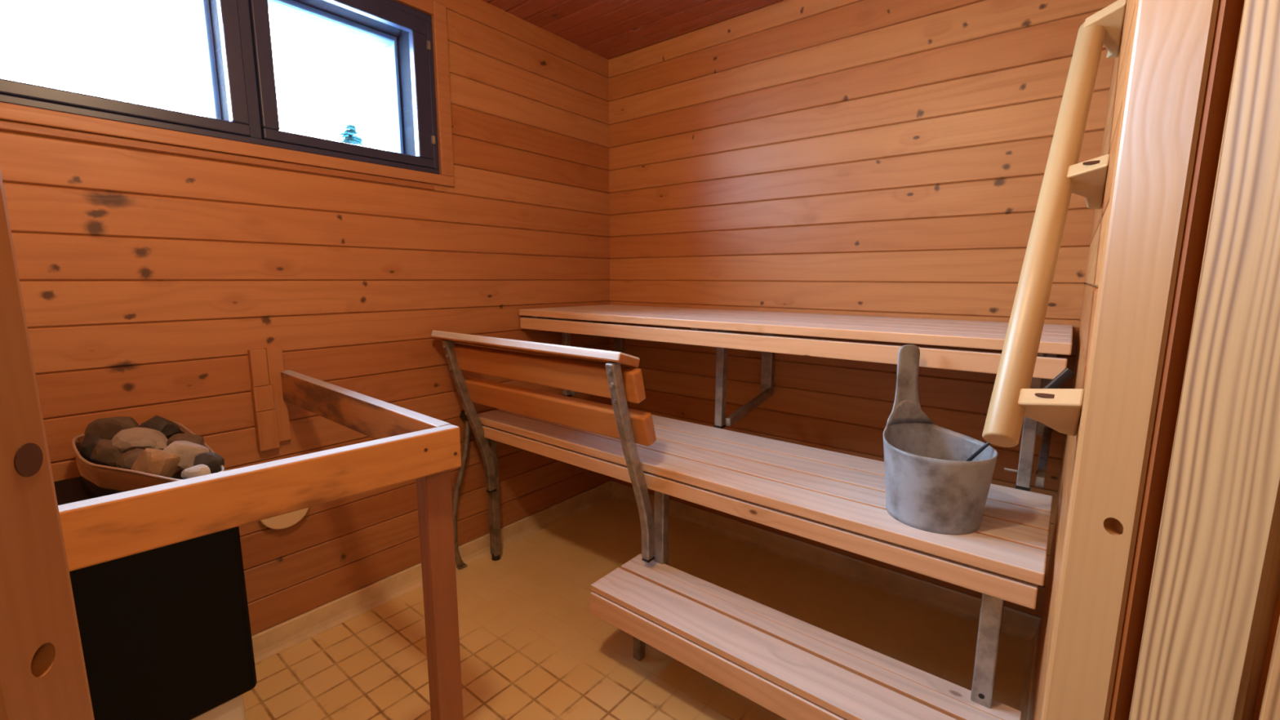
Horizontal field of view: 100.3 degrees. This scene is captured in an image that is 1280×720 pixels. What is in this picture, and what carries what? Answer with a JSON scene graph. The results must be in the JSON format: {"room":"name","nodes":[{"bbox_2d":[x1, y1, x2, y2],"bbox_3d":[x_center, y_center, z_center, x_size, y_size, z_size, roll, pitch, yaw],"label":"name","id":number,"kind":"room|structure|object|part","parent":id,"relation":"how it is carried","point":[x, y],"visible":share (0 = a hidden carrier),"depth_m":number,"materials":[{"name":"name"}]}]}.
{"room":"spa","nodes":[
{"label":"spa","id":0,"kind":"room"},
{"bbox_2d":[0,0,610,635],"bbox_3d":[-1.014,-0.260,2.111,0.260,2.566,2.780,7,11,38],"label":"wall","id":1,"kind":"structure","parent":0,"point":[148,279],"depth_m":1.86,"materials":[{"name":"brown wood"}]},
{"bbox_2d":[0,0,454,190],"bbox_3d":[-1.304,-0.943,1.608,0.249,0.690,1.480,7,11,38],"label":"window","id":2,"kind":"structure","parent":1,"relation":"in","point":[242,119],"depth_m":1.66,"materials":[{"name":"brown wood"}]},
{"bbox_3d":[-1.415,-0.903,1.317,0.033,0.534,0.716,7,11,38],"label":"sash","id":3,"kind":"part","parent":2,"relation":"part of","materials":[{"name":"blue"}]},
{"bbox_3d":[-1.552,-0.921,1.423,0.095,0.578,0.758,7,11,38],"label":"sash","id":4,"kind":"part","parent":2,"relation":"part of","materials":[{"name":"blue paint"}]},
{"bbox_3d":[-1.124,-1.000,1.949,0.095,0.578,0.605,7,11,38],"label":"sash","id":5,"kind":"part","parent":2,"relation":"part of","materials":[{"name":"glass"}]},
{"bbox_3d":[-0.991,-0.982,1.838,0.033,0.534,0.569,7,11,38],"label":"sash","id":6,"kind":"part","parent":2,"relation":"part of","materials":[{"name":"blue"}]},
{"bbox_2d":[247,346,291,451],"bbox_3d":[-1.188,0.123,1.718,0.032,0.326,0.092,7,11,38],"label":"batten","id":7,"kind":"object","parent":1,"relation":"attached to","point":[271,414],"visible":0.97,"depth_m":1.71,"materials":[{"name":"brown wood"}]},
{"bbox_2d":[259,507,308,529],"bbox_3d":[-1.186,0.484,1.779,0.030,0.152,0.152,7,11,38],"label":"air vent","id":8,"kind":"object","parent":1,"relation":"in","point":[286,520],"visible":0.34,"depth_m":1.77,"materials":[{"name":"beige wood"}]},
{"bbox_2d":[251,480,611,663],"bbox_3d":[-0.937,0.888,2.156,0.030,0.083,2.480,7,11,38],"label":"baseboard","id":9,"kind":"structure","parent":1,"relation":"attached to","point":[266,643],"depth_m":2.09,"materials":[{"name":"beige tile"}]},
{"bbox_2d":[452,410,471,569],"bbox_3d":[-0.768,0.562,2.301,0.050,0.687,0.133,7,11,38],"label":"pipe","id":10,"kind":"object","parent":1,"relation":"attached to","point":[461,565],"visible":0.67,"depth_m":2.27,"materials":[{"name":"metal"}]},
{"bbox_2d":[482,0,782,59],"bbox_3d":[-0.007,-1.156,-0.154,4.460,0.100,4.800,7,11,38],"label":"ceiling","id":11,"kind":"structure","parent":0,"point":[607,28],"depth_m":2.31,"materials":[{"name":"brown wood"}]},
{"bbox_2d":[242,497,1027,719],"bbox_3d":[-0.016,1.282,0.220,4.460,0.100,4.800,7,11,38],"label":"floor","id":12,"kind":"structure","parent":0,"point":[532,646],"depth_m":1.85,"materials":[{"name":"yellow tile"}]},
{"bbox_2d":[53,416,257,719],"bbox_3d":[-1.185,0.611,1.246,0.626,0.906,0.352,7,11,38],"label":"heater","id":13,"kind":"object","parent":12,"relation":"on","point":[165,632],"depth_m":1.09,"materials":[{"name":"black metal"}]},
{"bbox_3d":[-1.337,0.209,1.303,0.112,0.064,0.046,6,10,33],"label":"heater stone","id":14,"kind":"part","parent":13,"relation":"part of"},
{"bbox_3d":[-1.197,0.215,1.213,0.109,0.070,0.055,0,9,0],"label":"heater stone","id":15,"kind":"part","parent":13,"relation":"part of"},
{"bbox_3d":[-1.311,0.179,1.340,0.136,0.082,0.070,0,9,0],"label":"heater stone","id":16,"kind":"part","parent":13,"relation":"part of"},
{"bbox_3d":[-1.102,0.229,1.161,0.079,0.073,0.051,0,9,0],"label":"heater stone","id":17,"kind":"part","parent":13,"relation":"part of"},
{"bbox_3d":[-1.149,0.191,1.232,0.113,0.058,0.088,3,9,15],"label":"heater stone","id":18,"kind":"part","parent":13,"relation":"part of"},
{"bbox_3d":[-1.025,0.226,1.127,0.098,0.086,0.054,0,9,0],"label":"heater stone","id":19,"kind":"part","parent":13,"relation":"part of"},
{"bbox_3d":[-1.213,0.173,1.342,0.091,0.062,0.072,3,9,17],"label":"heater stone","id":20,"kind":"part","parent":13,"relation":"part of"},
{"bbox_3d":[-0.993,0.211,1.162,0.096,0.076,0.065,-3,9,-17],"label":"heater stone","id":21,"kind":"part","parent":13,"relation":"part of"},
{"bbox_3d":[-1.054,0.202,1.247,0.103,0.057,0.057,3,9,17],"label":"heater stone","id":22,"kind":"part","parent":13,"relation":"part of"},
{"bbox_3d":[-0.907,0.237,1.095,0.064,0.047,0.040,3,9,17],"label":"heater stone","id":23,"kind":"part","parent":13,"relation":"part of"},
{"bbox_3d":[-0.920,0.225,1.143,0.056,0.059,0.037,-3,9,-18],"label":"heater stone","id":24,"kind":"part","parent":13,"relation":"part of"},
{"bbox_2d":[57,369,463,719],"bbox_3d":[-1.058,0.600,1.188,0.984,0.946,0.904,7,11,38],"label":"guard","id":25,"kind":"object","parent":12,"relation":"on","point":[409,445],"visible":1,"depth_m":1.03,"materials":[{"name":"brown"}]},
{"bbox_3d":[-0.727,0.240,0.864,0.911,0.102,0.035,-8,12,-44],"label":"rail","id":26,"kind":"part","parent":25,"relation":"part of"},
{"bbox_3d":[-0.798,0.134,1.470,0.948,0.108,0.036,7,11,38],"label":"rail","id":27,"kind":"part","parent":25,"relation":"part of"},
{"bbox_3d":[-0.462,0.649,1.250,0.046,0.834,0.060,7,11,38],"label":"post","id":28,"kind":"part","parent":25,"relation":"part of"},
{"bbox_2d":[431,330,1052,708],"bbox_3d":[0.150,0.456,1.833,1.968,1.044,0.684,7,11,38],"label":"bench","id":29,"kind":"object","parent":12,"relation":"on","point":[837,500],"visible":0.98,"depth_m":1.62,"materials":[{"name":"wood"}]},
{"bbox_3d":[-0.699,0.239,2.207,0.030,0.678,0.210,7,11,38],"label":"backrest post","id":30,"kind":"part","parent":29,"relation":"part of","materials":[{"name":"metal"}]},
{"bbox_3d":[-0.646,0.568,2.354,0.040,0.614,0.034,7,11,38],"label":"leg","id":31,"kind":"part","parent":29,"relation":"part of","materials":[{"name":"metal"}]},
{"bbox_3d":[-0.025,0.327,1.648,0.030,0.678,0.210,7,11,38],"label":"backrest post","id":32,"kind":"part","parent":29,"relation":"part of","materials":[{"name":"metal"}]},
{"bbox_3d":[0.071,0.654,1.813,0.040,0.614,0.034,7,11,38],"label":"leg","id":33,"kind":"part","parent":29,"relation":"part of","materials":[{"name":"metal"}]},
{"bbox_3d":[0.201,0.317,1.875,1.968,0.028,0.503,7,11,38],"label":"seat","id":34,"kind":"part","parent":29,"relation":"part of","materials":[{"name":"beige wood"}]},
{"bbox_2d":[883,344,997,534],"bbox_3d":[0.728,0.184,1.303,0.246,0.413,0.246,7,11,38],"label":"bucket","id":35,"kind":"object","parent":29,"relation":"on","point":[931,486],"visible":1,"depth_m":1.27,"materials":[{"name":"grey metal"}]},
{"bbox_3d":[0.707,0.065,1.398,0.143,0.208,0.032,-2,9,-11],"label":"handle","id":36,"kind":"part","parent":35,"relation":"part of","materials":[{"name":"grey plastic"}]},
{"bbox_2d":[965,367,1075,461],"bbox_3d":[0.827,0.179,1.263,0.292,0.345,0.067,5,10,29],"label":"ladle","id":37,"kind":"object","parent":35,"relation":"in","point":[1066,374],"visible":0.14,"depth_m":1.20,"materials":[{"name":"black metal"}]},
{"bbox_3d":[0.780,0.748,1.216,0.040,0.614,0.034,7,11,38],"label":"leg","id":38,"kind":"part","parent":29,"relation":"part of","materials":[{"name":"metal"}]},
{"bbox_2d":[590,553,1021,719],"bbox_3d":[0.345,0.891,1.453,1.090,0.300,0.252,7,11,38],"label":"bench","id":39,"kind":"object","parent":12,"relation":"on","point":[794,668],"visible":1,"depth_m":1.39,"materials":[{"name":"wood"}]},
{"bbox_3d":[-0.002,0.868,1.762,0.030,0.250,0.030,7,11,38],"label":"leg","id":40,"kind":"part","parent":39,"relation":"part of","materials":[{"name":"metal"}]},
{"bbox_2d":[608,0,1117,617],"bbox_3d":[1.430,-0.204,1.805,4.460,2.566,0.200,7,11,38],"label":"wall","id":41,"kind":"structure","parent":0,"point":[856,157],"depth_m":2.12,"materials":[{"name":"brown wood"}]},
{"bbox_2d":[519,304,1072,491],"bbox_3d":[0.415,0.045,2.124,1.995,0.441,0.632,7,11,38],"label":"bench","id":42,"kind":"object","parent":41,"relation":"attached to","point":[709,327],"visible":0.88,"depth_m":1.73,"materials":[{"name":"wood"}]},
{"bbox_3d":[-0.364,-0.010,2.638,0.032,0.373,0.032,7,11,38],"label":"leg","id":43,"kind":"part","parent":42,"relation":"part of","materials":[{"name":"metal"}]},
{"bbox_3d":[-0.112,-0.085,2.924,0.050,0.310,0.030,7,11,38],"label":"wall rail","id":44,"kind":"part","parent":42,"relation":"part of","materials":[{"name":"wood"}]},
{"bbox_3d":[0.318,0.075,2.096,0.032,0.373,0.032,7,11,38],"label":"leg","id":45,"kind":"part","parent":42,"relation":"part of","materials":[{"name":"metal"}]},
{"bbox_3d":[0.570,0.001,2.382,0.050,0.310,0.030,7,11,38],"label":"wall rail","id":46,"kind":"part","parent":42,"relation":"part of","materials":[{"name":"metal"}]},
{"bbox_3d":[0.415,-0.159,2.092,1.995,0.028,0.629,7,11,38],"label":"seat","id":47,"kind":"part","parent":42,"relation":"part of","materials":[{"name":"beige wood"}]},
{"bbox_3d":[1.086,0.172,1.486,0.032,0.373,0.032,7,11,38],"label":"leg","id":48,"kind":"part","parent":42,"relation":"part of","materials":[{"name":"metal"}]},
{"bbox_3d":[1.338,0.097,1.772,0.050,0.310,0.030,7,11,38],"label":"wall rail","id":49,"kind":"part","parent":42,"relation":"part of","materials":[{"name":"metal"}]},
{"bbox_2d":[610,480,1041,639],"bbox_3d":[0.610,0.844,2.481,2.006,0.083,0.030,7,11,38],"label":"baseboard","id":50,"kind":"structure","parent":41,"relation":"attached to","point":[1021,624],"depth_m":2.27,"materials":[{"name":"beige tile"}]},
{"bbox_2d":[1031,0,1136,719],"bbox_3d":[0.976,-0.091,1.061,0.140,2.566,1.560,7,11,38],"label":"wall","id":51,"kind":"structure","parent":0,"point":[1119,68],"depth_m":0.98,"materials":[{"name":"brown wood"}]},
{"bbox_2d":[1018,619,1041,719],"bbox_3d":[0.908,1.028,1.289,0.030,0.083,1.506,7,11,38],"label":"baseboard","id":52,"kind":"structure","parent":51,"relation":"attached to","point":[1026,700],"depth_m":1.65,"materials":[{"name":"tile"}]},
{"bbox_2d":[982,0,1127,447],"bbox_3d":[0.741,-0.284,0.929,0.118,0.778,0.620,7,11,38],"label":"handrail","id":53,"kind":"object","parent":51,"relation":"attached to","point":[1013,399],"visible":0.96,"depth_m":0.88,"materials":[{"name":"brown wood"}]},
{"bbox_3d":[-0.089,0.023,0.293,0.748,2.366,0.988,7,11,38],"label":"wall","id":54,"kind":"structure","parent":0,"visible":0},
{"bbox_2d":[0,0,1279,719],"bbox_3d":[0.076,0.154,0.315,0.997,2.100,0.200,-2,9,-16],"label":"door frame","id":55,"kind":"structure","parent":54,"relation":"in","point":[1167,607],"depth_m":0.42,"materials":[{"name":"brown wood"}]},
{"bbox_3d":[0.519,0.158,0.369,0.116,2.080,0.054,-2,9,-16],"label":"architrave","id":56,"kind":"part","parent":55,"relation":"part of","materials":[{"name":"brown wood"}]},
{"label":"outside","id":57,"kind":"structure","parent":0,"visible":0},
{"bbox_3d":[-35.341,-2.971,31.181,89.720,0.150,140.000,7,11,38],"label":"ground","id":58,"kind":"structure","parent":57,"visible":0},
{"bbox_2d":[339,122,363,146],"bbox_3d":[-16.210,-8.101,30.786,5.452,10.548,6.331,5,10,27],"label":"spruce tree","id":59,"kind":"object","parent":58,"relation":"on","point":[348,136],"visible":0.14,"depth_m":29.92,"materials":[{"name":"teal plant"}]}
]}

